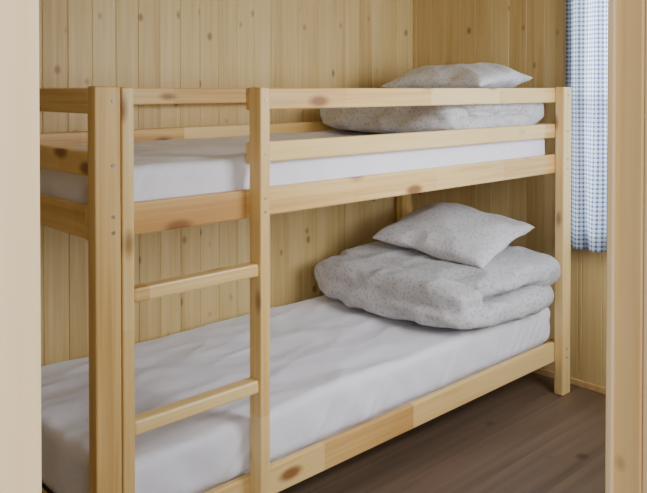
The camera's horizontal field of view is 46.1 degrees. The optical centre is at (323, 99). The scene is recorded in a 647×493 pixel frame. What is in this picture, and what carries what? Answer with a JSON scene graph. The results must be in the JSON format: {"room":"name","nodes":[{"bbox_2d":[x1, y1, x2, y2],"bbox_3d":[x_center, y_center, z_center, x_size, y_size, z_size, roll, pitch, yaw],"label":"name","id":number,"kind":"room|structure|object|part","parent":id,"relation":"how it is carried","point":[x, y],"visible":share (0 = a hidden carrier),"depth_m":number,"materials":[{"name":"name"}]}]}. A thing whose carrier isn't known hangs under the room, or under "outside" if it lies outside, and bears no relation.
{"room":"cabin hallway","nodes":[
{"label":"cabin hallway","id":0,"kind":"room"},
{"bbox_2d":[39,0,412,365],"bbox_3d":[-0.889,0.178,3.018,3.882,2.350,0.048,-1,1,-43],"label":"wall","id":1,"kind":"structure","parent":0,"point":[83,43],"depth_m":3.35,"materials":[{"name":"brown wood"}]},
{"bbox_2d":[42,372,605,492],"bbox_3d":[0.526,1.407,1.500,4.032,0.060,4.330,-1,1,-43],"label":"floor","id":2,"kind":"structure","parent":0,"point":[519,436],"depth_m":2.91,"materials":[{"name":"brown wood"}]},
{"bbox_2d":[39,86,571,492],"bbox_3d":[-0.053,0.650,3.045,2.335,1.405,1.012,-1,1,-43],"label":"bunk bed","id":3,"kind":"object","parent":2,"relation":"on","point":[111,218],"visible":0.72,"depth_m":2.25,"materials":[{"name":"brown wood"}]},
{"bbox_3d":[-0.888,-0.002,2.255,0.026,0.066,0.856,-1,1,-43],"label":"guard rail","id":4,"kind":"part","parent":3,"relation":"part of","materials":[{"name":"brown wood"}]},
{"bbox_3d":[-0.888,0.310,2.260,0.026,0.085,0.856,-1,1,-43],"label":"rail","id":5,"kind":"part","parent":3,"relation":"part of","materials":[{"name":"brown wood"}]},
{"bbox_3d":[-0.888,0.159,2.257,0.026,0.063,0.856,-1,1,-43],"label":"guard rail","id":6,"kind":"part","parent":3,"relation":"part of","materials":[{"name":"brown wood"}]},
{"bbox_3d":[-0.553,0.667,1.925,0.070,1.405,0.045,-1,1,-43],"label":"post","id":7,"kind":"part","parent":3,"relation":"part of","materials":[{"name":"brown wood"}]},
{"bbox_3d":[-0.365,0.142,3.357,2.310,0.063,0.026,-1,1,-43],"label":"guard rail","id":8,"kind":"part","parent":3,"relation":"part of","materials":[{"name":"brown wood"}]},
{"bbox_3d":[-0.365,-0.020,3.355,2.310,0.066,0.026,-1,1,-43],"label":"guard rail","id":9,"kind":"part","parent":3,"relation":"part of","materials":[{"name":"brown wood"}]},
{"bbox_2d":[40,129,544,203],"bbox_3d":[-0.064,0.228,3.036,2.211,0.152,0.853,-1,1,-43],"label":"mattress","id":10,"kind":"object","parent":3,"relation":"on","point":[170,168],"visible":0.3,"depth_m":2.47,"materials":[{"name":"white fabric"}]},
{"bbox_2d":[320,103,543,132],"bbox_3d":[0.484,0.055,3.527,0.788,0.186,0.831,-1,1,-43],"label":"duvet","id":11,"kind":"object","parent":10,"relation":"on","point":[396,119],"visible":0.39,"depth_m":3.21,"materials":[{"name":"grey fabric"}]},
{"bbox_2d":[382,63,531,87],"bbox_3d":[0.628,-0.100,3.600,0.560,0.154,0.448,1,1,45],"label":"pillow","id":12,"kind":"object","parent":11,"relation":"on","point":[475,75],"visible":0.74,"depth_m":3.46,"materials":[{"name":"grey fabric"}]},
{"bbox_2d":[41,295,549,492],"bbox_3d":[-0.056,1.041,3.039,2.214,0.211,0.898,-1,1,-43],"label":"mattress","id":13,"kind":"object","parent":3,"relation":"on","point":[335,367],"visible":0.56,"depth_m":2.64,"materials":[{"name":"white fabric"}]},
{"bbox_2d":[314,240,560,329],"bbox_3d":[0.505,0.808,3.499,0.794,0.252,0.946,-1,1,-43],"label":"duvet","id":14,"kind":"object","parent":13,"relation":"on","point":[381,278],"visible":0.78,"depth_m":3.23,"materials":[{"name":"grey fabric"}]},
{"bbox_2d":[372,202,534,268],"bbox_3d":[0.606,0.612,3.564,0.608,0.208,0.456,1,1,42],"label":"pillow","id":15,"kind":"object","parent":14,"relation":"on","point":[453,232],"visible":0.99,"depth_m":3.46,"materials":[{"name":"grey fabric"}]},
{"bbox_3d":[0.241,0.303,2.717,2.310,0.085,0.026,-1,1,-43],"label":"rail","id":16,"kind":"part","parent":3,"relation":"part of","materials":[{"name":"brown wood"}]},
{"bbox_3d":[0.241,1.167,2.730,2.310,0.090,0.026,-1,1,-43],"label":"rail","id":17,"kind":"part","parent":3,"relation":"part of","materials":[{"name":"brown wood"}]},
{"bbox_3d":[0.428,0.149,2.890,1.797,0.063,0.026,-1,1,-43],"label":"guard rail","id":18,"kind":"part","parent":3,"relation":"part of","materials":[{"name":"brown wood"}]},
{"bbox_3d":[0.428,-0.012,2.888,1.797,0.066,0.026,-1,1,-43],"label":"guard rail","id":19,"kind":"part","parent":3,"relation":"part of","materials":[{"name":"brown wood"}]},
{"bbox_3d":[0.440,0.632,4.173,0.070,1.405,0.045,-1,1,-43],"label":"post","id":20,"kind":"part","parent":3,"relation":"part of","materials":[{"name":"brown wood"}]},
{"bbox_3d":[1.095,0.643,3.478,0.070,1.405,0.045,-1,1,-43],"label":"post","id":21,"kind":"part","parent":3,"relation":"part of","materials":[{"name":"brown wood"}]},
{"bbox_2d":[413,0,606,386],"bbox_3d":[1.286,0.170,3.503,0.048,2.350,2.230,-1,1,-43],"label":"wall","id":22,"kind":"structure","parent":0,"point":[527,37],"depth_m":3.75,"materials":[{"name":"brown wood"}]},
{"bbox_2d":[533,368,605,394],"bbox_3d":[1.269,1.330,3.495,0.012,0.030,2.216,-1,1,-43],"label":"baseboard","id":23,"kind":"structure","parent":22,"relation":"attached to","point":[544,372],"depth_m":3.56,"materials":[{"name":"brown wood"}]},
{"bbox_2d":[565,0,607,251],"bbox_3d":[1.496,0.018,3.183,0.084,1.345,1.280,-1,1,-43],"label":"curtain","id":24,"kind":"object","parent":22,"relation":"hanging from","point":[586,20],"visible":0.39,"depth_m":3.47,"materials":[{"name":"white fabric"}]},
{"bbox_3d":[1.262,0.195,1.915,2.164,2.350,0.048,-1,1,-43],"label":"panels","id":25,"kind":"object","parent":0,"visible":0},
{"bbox_2d":[614,0,646,492],"bbox_3d":[0.498,0.331,1.187,0.090,2.100,0.065,-1,1,-43],"label":"door frame","id":26,"kind":"structure","parent":25,"relation":"attached to","point":[631,14],"depth_m":1.15,"materials":[{"name":"brown wood"}]},
{"bbox_2d":[605,0,616,492],"bbox_3d":[0.443,0.372,1.173,0.010,2.020,0.011,-1,1,-43],"label":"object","id":27,"kind":"object","parent":26,"relation":"attached to","point":[612,4],"visible":1,"depth_m":1.17,"materials":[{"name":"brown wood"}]},
{"bbox_3d":[-0.482,0.221,0.272,0.708,2.350,0.048,-1,1,-43],"label":"panels","id":28,"kind":"object","parent":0,"visible":0},
{"bbox_2d":[0,0,41,492],"bbox_3d":[-0.220,0.343,0.475,0.088,2.100,0.014,-1,1,-43],"label":"door frame","id":29,"kind":"structure","parent":28,"relation":"attached to","point":[20,303],"depth_m":0.49,"materials":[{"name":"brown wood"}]}
]}

